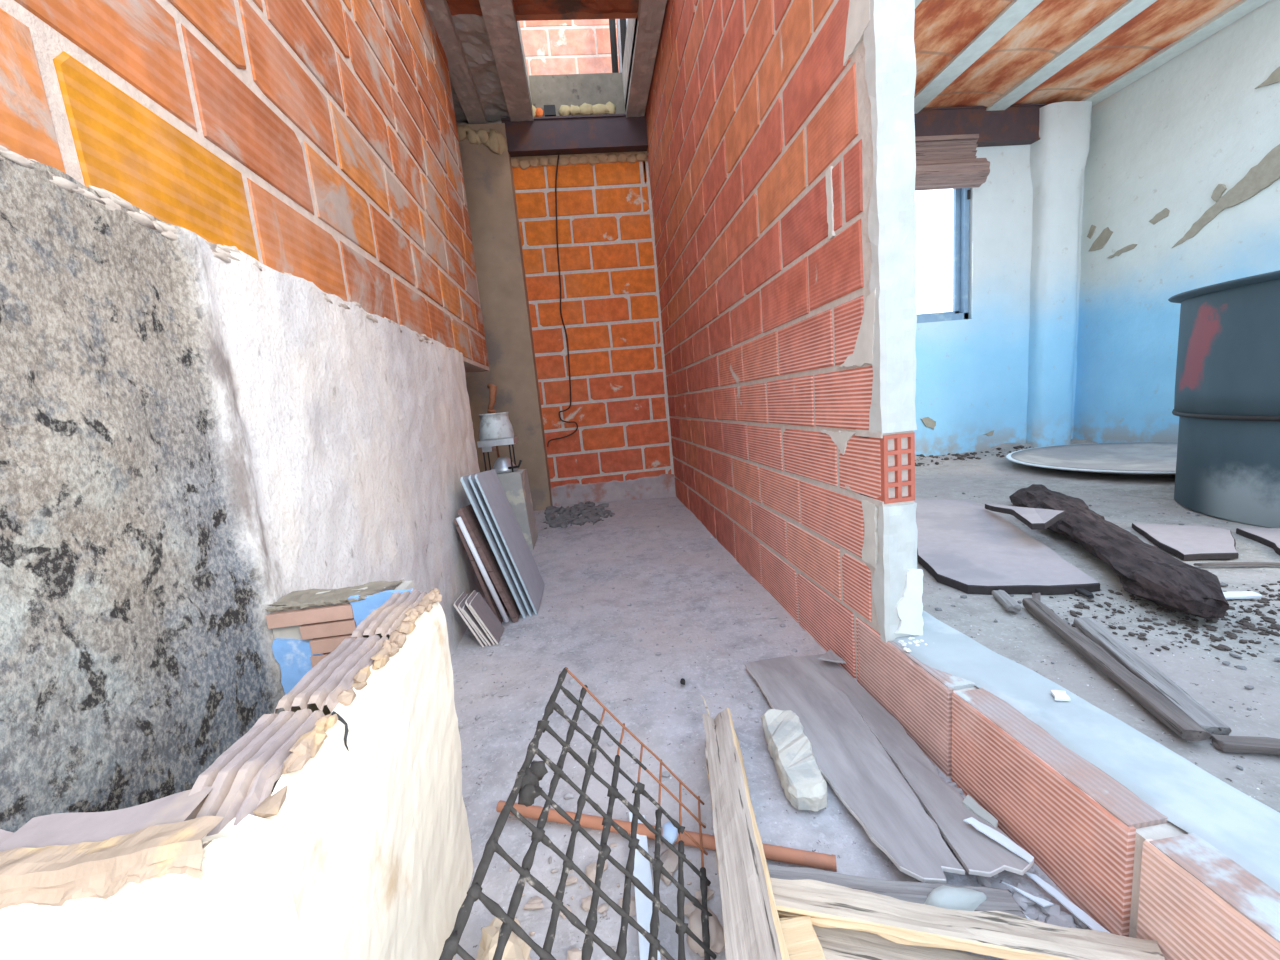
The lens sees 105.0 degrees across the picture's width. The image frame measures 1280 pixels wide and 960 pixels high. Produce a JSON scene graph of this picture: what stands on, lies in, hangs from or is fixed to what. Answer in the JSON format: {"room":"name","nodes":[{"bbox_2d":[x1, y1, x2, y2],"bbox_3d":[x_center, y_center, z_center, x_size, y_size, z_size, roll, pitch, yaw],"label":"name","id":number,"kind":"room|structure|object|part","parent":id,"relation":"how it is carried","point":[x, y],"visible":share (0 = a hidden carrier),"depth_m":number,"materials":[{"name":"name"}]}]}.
{"room":"construction site","nodes":[
{"label":"construction site","id":0,"kind":"room"},
{"bbox_2d":[0,0,488,832],"bbox_3d":[-1.035,-1.313,1.581,0.240,4.300,3.700,-6,9,-5],"label":"wall","id":1,"kind":"structure","parent":0,"point":[242,327],"depth_m":0.84,"materials":[{"name":"brick"}]},
{"bbox_2d":[487,383,499,457],"bbox_3d":[-1.019,-0.359,3.482,0.067,0.648,0.090,-2,9,23],"label":"rusty pipe","id":2,"kind":"object","parent":1,"relation":"attached to","point":[492,388],"visible":0.81,"depth_m":3.44,"materials":[{"name":"metal"}]},
{"bbox_2d":[457,123,552,510],"bbox_3d":[-1.267,-1.215,4.144,0.690,3.280,0.271,-6,9,-5],"label":"column","id":3,"kind":"structure","parent":0,"point":[488,178],"depth_m":4.14,"materials":[{"name":"grey concrete"}]},
{"bbox_2d":[424,0,666,123],"bbox_3d":[-0.853,-3.010,3.542,2.100,0.341,2.000,-6,9,-5],"label":"ceiling","id":4,"kind":"structure","parent":0,"point":[481,41],"depth_m":3.36,"materials":[{"name":"wood"}]},
{"bbox_2d":[544,105,555,116],"bbox_3d":[-0.730,-2.991,3.980,0.090,0.074,0.030,-6,9,-5],"label":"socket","id":5,"kind":"object","parent":4,"relation":"attached to","point":[549,110],"depth_m":3.97,"materials":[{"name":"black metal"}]},
{"bbox_2d":[501,113,647,156],"bbox_3d":[-0.527,-2.848,4.053,1.175,0.245,0.090,-6,9,-5],"label":"beam","id":6,"kind":"structure","parent":4,"relation":"attached to","point":[603,133],"depth_m":4.02,"materials":[{"name":"metal"}]},
{"bbox_2d":[547,153,577,446],"bbox_3d":[-0.750,-1.504,4.233,0.390,2.415,0.030,-6,9,-5],"label":"cable","id":7,"kind":"object","parent":6,"relation":"hanging from","point":[558,153],"visible":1,"depth_m":4.25,"materials":[{"name":"black rubber"}]},
{"bbox_2d":[609,19,618,72],"bbox_3d":[-0.258,-4.290,4.071,0.129,1.902,0.059,1,11,36],"label":"pole","id":8,"kind":"object","parent":4,"relation":"on","point":[612,24],"visible":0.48,"depth_m":4.16,"materials":[{"name":"black metal"}]},
{"bbox_2d":[616,19,621,72],"bbox_3d":[-0.203,-4.299,4.096,0.113,1.902,0.040,1,10,34],"label":"pole","id":9,"kind":"object","parent":4,"relation":"on","point":[617,20],"visible":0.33,"depth_m":4.18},
{"bbox_2d":[620,19,626,67],"bbox_3d":[-0.163,-4.291,4.020,0.144,1.903,0.060,-1,10,28],"label":"pole","id":10,"kind":"object","parent":4,"relation":"on","point":[623,26],"visible":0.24,"depth_m":4.10,"materials":[{"name":"black metal"}]},
{"bbox_2d":[519,19,619,74],"bbox_3d":[-1.054,-4.183,4.347,2.200,2.321,0.144,-6,9,-5],"label":"wall","id":11,"kind":"structure","parent":0,"point":[551,47],"depth_m":4.37,"materials":[{"name":"brick"}]},
{"bbox_2d":[456,119,1084,505],"bbox_3d":[1.269,-1.652,4.560,6.200,3.650,0.268,-6,9,-5],"label":"wall","id":12,"kind":"structure","parent":0,"point":[620,448],"depth_m":4.47,"materials":[{"name":"brick"}]},
{"bbox_2d":[917,188,969,322],"bbox_3d":[2.548,-2.130,4.610,1.103,1.300,0.097,-6,9,-5],"label":"window","id":13,"kind":"structure","parent":12,"relation":"in","point":[961,196],"depth_m":4.67,"materials":[{"name":"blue metal"}]},
{"bbox_2d":[451,497,1091,959],"bbox_3d":[-0.222,0.637,1.768,1.950,0.096,5.750,-6,9,-5],"label":"floor","id":14,"kind":"structure","parent":0,"point":[651,703],"depth_m":1.52,"materials":[{"name":"grey concrete"}]},
{"bbox_2d":[0,579,472,959],"bbox_3d":[-0.476,0.557,0.725,0.323,0.634,0.640,-6,9,-5],"label":"wall","id":15,"kind":"structure","parent":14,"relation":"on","point":[336,827],"depth_m":0.50,"materials":[{"name":"paint"}]},
{"bbox_3d":[-0.459,0.600,0.447,0.285,0.628,0.077,-6,9,-5],"label":"panel","id":16,"kind":"part","parent":15,"relation":"part of","materials":[{"name":"brick"}]},
{"bbox_3d":[-0.544,0.527,0.997,0.236,0.622,0.070,-6,9,-5],"label":"panel","id":17,"kind":"part","parent":15,"relation":"part of","materials":[{"name":"orange brick"}]},
{"bbox_3d":[-0.359,0.557,0.706,0.090,0.618,0.554,-6,9,-5],"label":"panel","id":18,"kind":"part","parent":15,"relation":"part of","materials":[{"name":"beige paint"}]},
{"bbox_2d":[454,592,484,646],"bbox_3d":[-0.693,0.573,2.036,0.095,0.198,0.145,-6,9,-5],"label":"tile","id":19,"kind":"structure","parent":14,"relation":"on","point":[461,597],"depth_m":1.97,"materials":[{"name":"grey tile"}]},
{"bbox_2d":[454,517,506,623],"bbox_3d":[-0.716,0.394,2.224,0.137,0.503,0.180,-6,9,-5],"label":"board","id":20,"kind":"object","parent":14,"relation":"on","point":[492,604],"visible":0.41,"depth_m":2.15,"materials":[{"name":"wood"}]},
{"bbox_2d":[456,517,508,622],"bbox_3d":[-0.679,0.392,2.125,0.163,0.492,0.022,-6,9,-2],"label":"tube","id":21,"kind":"object","parent":14,"relation":"on","point":[459,519],"visible":1,"depth_m":2.12,"materials":[{"name":"white plastic"}]},
{"bbox_2d":[469,592,504,644],"bbox_3d":[-0.635,0.571,2.042,0.095,0.186,0.145,-6,9,-5],"label":"tile","id":22,"kind":"structure","parent":14,"relation":"on","point":[478,605],"depth_m":2.03,"materials":[{"name":"grey tile"}]},
{"bbox_2d":[465,590,495,644],"bbox_3d":[-0.650,0.567,2.042,0.095,0.198,0.141,-6,9,-5],"label":"tile","id":23,"kind":"structure","parent":22,"relation":"on","point":[468,600],"depth_m":1.98,"materials":[{"name":"grey tile"}]},
{"bbox_2d":[462,604,491,645],"bbox_3d":[-0.663,0.581,2.041,0.095,0.175,0.145,-6,9,-5],"label":"tile","id":24,"kind":"structure","parent":23,"relation":"on","point":[465,609],"depth_m":1.98,"materials":[{"name":"grey tile"}]},
{"bbox_2d":[458,594,487,645],"bbox_3d":[-0.678,0.577,2.040,0.095,0.186,0.141,-6,9,-5],"label":"tile","id":25,"kind":"structure","parent":24,"relation":"on","point":[462,603],"depth_m":1.98,"materials":[{"name":"grey tile"}]},
{"bbox_2d":[458,504,520,622],"bbox_3d":[-0.677,0.365,2.260,0.191,0.541,0.230,-6,9,-5],"label":"board","id":26,"kind":"object","parent":14,"relation":"on","point":[471,522],"visible":0.76,"depth_m":2.18,"materials":[{"name":"brown wood"}]},
{"bbox_2d":[460,472,526,618],"bbox_3d":[-0.664,0.284,2.328,0.202,0.668,0.335,-6,9,-5],"label":"slab","id":27,"kind":"object","parent":14,"relation":"on","point":[464,480],"visible":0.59,"depth_m":2.19,"materials":[{"name":"grey stone"}]},
{"bbox_2d":[469,471,532,615],"bbox_3d":[-0.639,0.278,2.350,0.197,0.668,0.355,-6,9,-5],"label":"slab","id":28,"kind":"object","parent":14,"relation":"on","point":[472,480],"visible":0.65,"depth_m":2.20,"materials":[{"name":"grey stone"}]},
{"bbox_2d":[475,917,530,959],"bbox_3d":[-0.230,0.791,0.800,0.101,0.100,0.163,-6,9,-5],"label":"lump","id":29,"kind":"object","parent":14,"relation":"on","point":[516,948],"visible":0.62,"depth_m":0.80,"materials":[{"name":"beige stone"}]},
{"bbox_2d":[475,469,544,614],"bbox_3d":[-0.614,0.270,2.375,0.193,0.668,0.390,-6,9,-5],"label":"slab","id":30,"kind":"object","parent":14,"relation":"on","point":[489,484],"visible":1,"depth_m":2.33,"materials":[{"name":"grey stone"}]},
{"bbox_2d":[497,469,537,549],"bbox_3d":[-0.870,0.206,3.358,0.260,0.542,0.304,-6,9,-5],"label":"block","id":31,"kind":"object","parent":14,"relation":"on","point":[515,484],"visible":0.55,"depth_m":3.23,"materials":[{"name":"grey concrete"}]},
{"bbox_2d":[478,412,513,440],"bbox_3d":[-0.962,-0.358,3.268,0.226,0.169,0.226,-6,9,-5],"label":"enamel pot","id":32,"kind":"object","parent":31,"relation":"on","point":[493,426],"depth_m":3.18,"materials":[{"name":"white metal"}]},
{"bbox_2d":[477,436,517,451],"bbox_3d":[-0.946,-0.238,3.287,0.230,0.075,0.200,-6,9,-5],"label":"tray","id":33,"kind":"object","parent":31,"relation":"on","point":[488,444],"depth_m":3.19,"materials":[{"name":"metal"}]},
{"bbox_2d":[477,412,521,472],"bbox_3d":[-0.930,-0.249,3.288,0.270,0.395,0.226,-6,9,-5],"label":"burner","id":34,"kind":"object","parent":31,"relation":"on","point":[495,429],"visible":0.94,"depth_m":3.20,"materials":[{"name":"metal"}]},
{"bbox_3d":[-1.019,-0.127,3.224,0.009,0.190,0.009,-3,9,17],"label":"leg","id":35,"kind":"part","parent":34,"relation":"part of","materials":[{"name":"black metal"}]},
{"bbox_3d":[-0.851,-0.145,3.240,0.009,0.190,0.009,-10,10,-27],"label":"leg","id":36,"kind":"part","parent":34,"relation":"part of","materials":[{"name":"black metal"}]},
{"bbox_3d":[-0.866,-0.165,3.378,0.009,0.190,0.009,-3,9,17],"label":"leg","id":37,"kind":"part","parent":34,"relation":"part of","materials":[{"name":"black metal"}]},
{"bbox_2d":[491,457,517,472],"bbox_3d":[-0.919,-0.106,3.309,0.180,0.095,0.180,-6,9,-5],"label":"bowl","id":38,"kind":"object","parent":31,"relation":"on","point":[502,464],"depth_m":3.25,"materials":[{"name":"metal"}]},
{"bbox_2d":[439,667,716,959],"bbox_3d":[-0.052,0.630,0.564,0.288,0.350,1.034,-5,9,5],"label":"metal grate","id":39,"kind":"object","parent":14,"relation":"on","point":[527,780],"visible":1,"depth_m":0.76,"materials":[{"name":"metal"}]},
{"bbox_2d":[543,501,614,528],"bbox_3d":[-0.510,0.282,4.101,0.594,0.106,0.701,-6,9,-5],"label":"rubble","id":40,"kind":"object","parent":14,"relation":"on","point":[588,510],"visible":1,"depth_m":4.02,"materials":[{"name":"grey gravel"}]},
{"bbox_2d":[509,823,724,959],"bbox_3d":[-0.003,0.791,0.826,0.517,0.039,0.465,-6,9,-5],"label":"debris","id":41,"kind":"object","parent":14,"relation":"on","point":[668,857],"visible":0.36,"depth_m":0.92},
{"bbox_2d":[629,812,660,959],"bbox_3d":[0.010,0.767,0.878,0.035,0.010,0.430,-6,9,-4],"label":"strip","id":42,"kind":"object","parent":14,"relation":"on","point":[642,871],"visible":0.58,"depth_m":0.90,"materials":[{"name":"white plastic"}]},
{"bbox_2d":[496,800,836,871],"bbox_3d":[0.021,0.741,1.035,0.731,0.027,0.026,-3,9,17],"label":"conduit","id":43,"kind":"object","parent":14,"relation":"on","point":[772,852],"visible":0.65,"depth_m":1.00,"materials":[{"name":"orange plastic"}]},
{"bbox_2d":[662,822,677,843],"bbox_3d":[0.060,0.713,0.991,0.036,0.035,0.036,2,12,42],"label":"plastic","id":44,"kind":"object","parent":43,"relation":"on","point":[669,832],"visible":0.8,"depth_m":0.98,"materials":[{"name":"plastic"}]},
{"bbox_2d":[456,500,896,829],"bbox_3d":[-0.122,0.490,2.703,1.326,0.089,3.401,-6,9,-5],"label":"grit","id":45,"kind":"object","parent":14,"relation":"on","point":[570,795],"visible":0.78,"depth_m":1.87,"materials":[{"name":"grey gravel"}]},
{"bbox_2d":[687,907,724,956],"bbox_3d":[0.108,0.763,0.831,0.062,0.045,0.072,-8,9,-20],"label":"stone","id":46,"kind":"object","parent":14,"relation":"on","point":[716,932],"visible":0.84,"depth_m":0.82,"materials":[{"name":"beige stone"}]},
{"bbox_2d":[701,695,789,959],"bbox_3d":[0.188,0.673,0.948,0.097,0.137,0.740,-5,9,4],"label":"wooden plank","id":47,"kind":"object","parent":14,"relation":"on","point":[752,929],"visible":1,"depth_m":0.84,"materials":[{"name":"brown wood"}]},
{"bbox_2d":[745,655,964,883],"bbox_3d":[0.502,0.652,1.260,0.224,0.022,0.810,-6,9,-5],"label":"plywood board","id":48,"kind":"object","parent":14,"relation":"on","point":[847,753],"visible":0.88,"depth_m":1.14,"materials":[{"name":"grey wood"}]},
{"bbox_2d":[760,709,826,811],"bbox_3d":[0.372,0.665,1.201,0.101,0.055,0.306,-5,9,2],"label":"chunk","id":49,"kind":"object","parent":48,"relation":"on","point":[803,783],"visible":1,"depth_m":1.14,"materials":[{"name":"grey stone"}]},
{"bbox_2d":[779,916,990,959],"bbox_3d":[0.476,0.747,0.729,0.543,0.027,0.085,-2,9,18],"label":"wooden floorboards","id":50,"kind":"object","parent":14,"relation":"on","point":[836,943],"visible":0.56,"depth_m":0.77,"materials":[{"name":"brown wood"}]},
{"bbox_2d":[779,916,825,959],"bbox_3d":[0.246,0.737,0.752,0.075,0.034,0.115,-5,9,4],"label":"wood block","id":51,"kind":"object","parent":50,"relation":"on","point":[802,942],"visible":0.64,"depth_m":0.77,"materials":[{"name":"beige wood"}]},
{"bbox_2d":[770,878,1164,959],"bbox_3d":[0.470,0.699,0.770,0.597,0.031,0.063,-3,9,16],"label":"wooden plank","id":52,"kind":"object","parent":50,"relation":"on","point":[1003,935],"visible":0.94,"depth_m":0.76,"materials":[{"name":"brown wood"}]},
{"bbox_2d":[767,865,1026,917],"bbox_3d":[0.422,0.723,0.851,0.422,0.033,0.057,-4,9,12],"label":"wooden floorboards","id":53,"kind":"object","parent":14,"relation":"on","point":[997,899],"visible":0.38,"depth_m":0.85,"materials":[{"name":"grey wood"}]},
{"bbox_2d":[795,654,1033,876],"bbox_3d":[0.619,0.646,1.268,0.140,0.025,0.816,-6,9,-5],"label":"wooden plank","id":54,"kind":"object","parent":14,"relation":"on","point":[979,854],"visible":0.88,"depth_m":1.07,"materials":[{"name":"grey wood"}]},
{"bbox_2d":[818,649,845,662],"bbox_3d":[0.612,0.576,1.596,0.073,0.006,0.090,-6,9,-5],"label":"flake","id":55,"kind":"object","parent":54,"relation":"on","point":[830,656],"visible":1,"depth_m":1.59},
{"bbox_2d":[962,795,997,827],"bbox_3d":[0.694,0.680,1.002,0.026,0.012,0.083,-7,9,-12],"label":"flake","id":56,"kind":"object","parent":54,"relation":"on","point":[969,802],"visible":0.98,"depth_m":1.00,"materials":[{"name":"white paint"}]},
{"bbox_2d":[963,817,1033,863],"bbox_3d":[0.679,0.677,0.930,0.024,0.003,0.113,-10,10,-29],"label":"shard","id":57,"kind":"object","parent":54,"relation":"on","point":[990,832],"visible":1,"depth_m":0.93},
{"bbox_2d":[924,885,985,910],"bbox_3d":[0.533,0.716,0.819,0.152,0.054,0.058,-6,9,-5],"label":"stone","id":58,"kind":"object","parent":14,"relation":"on","point":[947,897],"visible":0.47,"depth_m":0.81,"materials":[{"name":"white stone"}]},
{"bbox_2d":[921,765,1088,928],"bbox_3d":[0.634,0.724,0.926,0.231,0.032,0.488,-6,9,-5],"label":"debris","id":59,"kind":"object","parent":14,"relation":"on","point":[1056,917],"visible":0.23,"depth_m":0.84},
{"bbox_2d":[1002,882,1053,906],"bbox_3d":[0.667,0.715,0.847,0.070,0.003,0.014,3,12,44],"label":"shard","id":60,"kind":"object","parent":14,"relation":"on","point":[1044,903],"visible":1,"depth_m":0.84},
{"bbox_2d":[1025,872,1109,932],"bbox_3d":[0.732,0.718,0.791,0.021,0.003,0.206,-8,9,-15],"label":"shard","id":61,"kind":"object","parent":14,"relation":"on","point":[1080,914],"visible":0.72,"depth_m":0.82},
{"bbox_2d":[645,0,927,682],"bbox_3d":[0.369,-1.612,2.683,0.116,4.300,3.443,-6,9,-5],"label":"wall","id":62,"kind":"structure","parent":0,"point":[781,150],"depth_m":1.67,"materials":[{"name":"brick"}]},
{"bbox_2d":[1026,101,1091,446],"bbox_3d":[3.969,-1.777,4.662,0.502,3.210,0.187,-6,9,-5],"label":"column","id":63,"kind":"structure","parent":0,"point":[1058,160],"depth_m":4.59,"materials":[{"name":"paint"}]},
{"bbox_2d":[858,610,1279,959],"bbox_3d":[0.859,0.616,1.044,0.284,0.316,2.900,-6,9,-5],"label":"wall","id":64,"kind":"structure","parent":0,"point":[1142,839],"depth_m":0.84,"materials":[{"name":"brick"}]},
{"bbox_2d":[1050,690,1069,700],"bbox_3d":[0.882,0.452,1.031,0.027,0.006,0.033,-1,10,25],"label":"chip","id":65,"kind":"object","parent":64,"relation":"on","point":[1058,695],"visible":1,"depth_m":1.03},
{"bbox_2d":[914,0,1269,113],"bbox_3d":[2.235,-3.233,3.742,4.200,0.270,2.200,-6,9,-5],"label":"ceiling","id":66,"kind":"structure","parent":0,"point":[992,54],"depth_m":3.60,"materials":[{"name":"brick"}]},
{"bbox_2d":[914,103,1045,146],"bbox_3d":[1.901,-3.045,4.297,3.520,0.295,0.090,-6,9,-5],"label":"beam","id":67,"kind":"structure","parent":66,"relation":"attached to","point":[1018,124],"depth_m":4.37,"materials":[{"name":"metal"}]},
{"bbox_2d":[915,134,989,190],"bbox_3d":[2.455,-2.769,4.302,1.140,0.422,0.216,-6,9,-5],"label":"roller blind","id":68,"kind":"object","parent":67,"relation":"attached to","point":[943,161],"visible":0.58,"depth_m":4.28,"materials":[{"name":"brown wood"}]},
{"bbox_2d":[915,438,1279,812],"bbox_3d":[2.762,0.195,2.027,4.200,0.086,5.750,-6,9,-5],"label":"floor","id":69,"kind":"structure","parent":0,"point":[1020,637],"depth_m":1.51,"materials":[{"name":"grey concrete"}]},
{"bbox_2d":[915,445,1033,465],"bbox_3d":[2.729,-0.193,4.617,2.318,0.076,0.364,-6,9,-5],"label":"dirt","id":70,"kind":"object","parent":69,"relation":"on","point":[958,455],"visible":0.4,"depth_m":4.69,"materials":[{"name":"grey gravel"}]},
{"bbox_2d":[992,590,1020,611],"bbox_3d":[1.232,0.405,1.652,0.039,0.024,0.145,-2,9,18],"label":"scrap","id":71,"kind":"object","parent":69,"relation":"on","point":[1005,599],"visible":1,"depth_m":1.63,"materials":[{"name":"grey wood"}]},
{"bbox_2d":[914,499,1099,594],"bbox_3d":[1.574,0.261,2.400,0.508,0.032,1.488,-2,9,21],"label":"slab","id":72,"kind":"object","parent":69,"relation":"on","point":[968,547],"visible":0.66,"depth_m":2.03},
{"bbox_2d":[985,504,1064,529],"bbox_3d":[1.843,0.156,2.362,0.152,0.125,0.724,-2,9,21],"label":"fibreboard","id":73,"kind":"object","parent":72,"relation":"on","point":[1034,518],"visible":1,"depth_m":2.17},
{"bbox_2d":[1032,593,1040,600],"bbox_3d":[1.310,0.411,1.620,0.023,0.017,0.188,1,11,37],"label":"scrap","id":74,"kind":"object","parent":69,"relation":"on","point":[1034,595],"visible":0.3,"depth_m":1.66,"materials":[{"name":"grey wood"}]},
{"bbox_2d":[1075,588,1093,597],"bbox_3d":[1.521,0.365,1.775,0.022,0.015,0.290,-4,9,7],"label":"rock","id":75,"kind":"object","parent":69,"relation":"on","point":[1082,591],"visible":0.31,"depth_m":1.66,"materials":[{"name":"grey stone"}]},
{"bbox_2d":[1006,442,1177,474],"bbox_3d":[3.716,-0.154,3.650,1.600,0.074,1.600,-6,9,-5],"label":"round lid","id":76,"kind":"object","parent":69,"relation":"on","point":[1129,458],"visible":0.64,"depth_m":3.93,"materials":[{"name":"grey metal"}]},
{"bbox_2d":[928,484,1279,770],"bbox_3d":[1.901,0.302,2.026,1.882,0.030,2.514,-6,9,-5],"label":"dirt","id":77,"kind":"object","parent":69,"relation":"on","point":[1227,663],"visible":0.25,"depth_m":1.28,"materials":[{"name":"grey soil"}]},
{"bbox_2d":[1022,598,1211,740],"bbox_3d":[1.197,0.455,1.301,0.045,0.032,0.686,-3,9,16],"label":"wooden lath","id":78,"kind":"object","parent":69,"relation":"on","point":[1163,709],"visible":1,"depth_m":1.17,"materials":[{"name":"grey wood"}]},
{"bbox_2d":[1009,484,1228,618],"bbox_3d":[1.967,0.213,2.148,0.267,0.130,1.685,-1,10,24],"label":"log","id":79,"kind":"object","parent":69,"relation":"on","point":[1144,571],"visible":0.92,"depth_m":1.68,"materials":[{"name":"brown wood"}]},
{"bbox_2d":[1074,617,1231,735],"bbox_3d":[1.248,0.468,1.234,0.054,0.029,0.518,-2,9,19],"label":"wooden lath","id":80,"kind":"object","parent":69,"relation":"on","point":[1130,659],"visible":0.85,"depth_m":1.18,"materials":[{"name":"grey wood"}]},
{"bbox_2d":[1049,581,1279,659],"bbox_3d":[1.839,0.395,1.462,1.150,0.028,0.493,-5,9,5],"label":"dirt","id":81,"kind":"object","parent":69,"relation":"on","point":[1247,625],"visible":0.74,"depth_m":1.44,"materials":[{"name":"black soil"}]},
{"bbox_2d":[1132,523,1238,559],"bbox_3d":[2.308,0.254,2.022,0.292,0.022,0.486,0,10,30],"label":"fibreboard","id":82,"kind":"object","parent":69,"relation":"on","point":[1185,542],"visible":1,"depth_m":2.02,"materials":[{"name":"grey wood"}]},
{"bbox_2d":[1168,270,1279,527],"bbox_3d":[3.348,-0.389,2.114,1.516,1.076,1.516,-6,9,-5],"label":"tank","id":83,"kind":"object","parent":69,"relation":"on","point":[1227,396],"visible":1,"depth_m":2.20,"materials":[{"name":"grey metal"}]},
{"bbox_2d":[1193,562,1279,566],"bbox_3d":[2.240,0.302,1.752,0.402,0.015,0.017,-3,9,18],"label":"rod","id":84,"kind":"object","parent":69,"relation":"on","point":[1243,564],"visible":1,"depth_m":1.77,"materials":[{"name":"grey wood"}]},
{"bbox_2d":[1223,591,1261,598],"bbox_3d":[1.833,0.367,1.557,0.210,0.015,0.033,-4,9,8],"label":"strip","id":85,"kind":"object","parent":69,"relation":"on","point":[1236,594],"visible":0.38,"depth_m":1.54,"materials":[{"name":"plastic"}]},
{"bbox_2d":[1211,734,1279,754],"bbox_3d":[1.319,0.514,0.919,0.372,0.023,0.034,-2,9,18],"label":"wooden lath","id":86,"kind":"object","parent":69,"relation":"on","point":[1225,743],"visible":1,"depth_m":0.96,"materials":[{"name":"grey wood"}]},
{"bbox_2d":[1236,528,1279,554],"bbox_3d":[2.608,0.250,1.857,0.345,0.024,0.431,0,10,31],"label":"fibreboard","id":87,"kind":"object","parent":69,"relation":"on","point":[1270,537],"visible":1,"depth_m":2.00,"materials":[{"name":"grey wood"}]},
{"bbox_2d":[1073,0,1279,442],"bbox_3d":[4.450,-1.739,3.686,0.162,3.400,2.400,-6,9,-5],"label":"wall","id":88,"kind":"structure","parent":0,"point":[1182,174],"depth_m":4.03,"materials":[{"name":"paint"}]}
]}

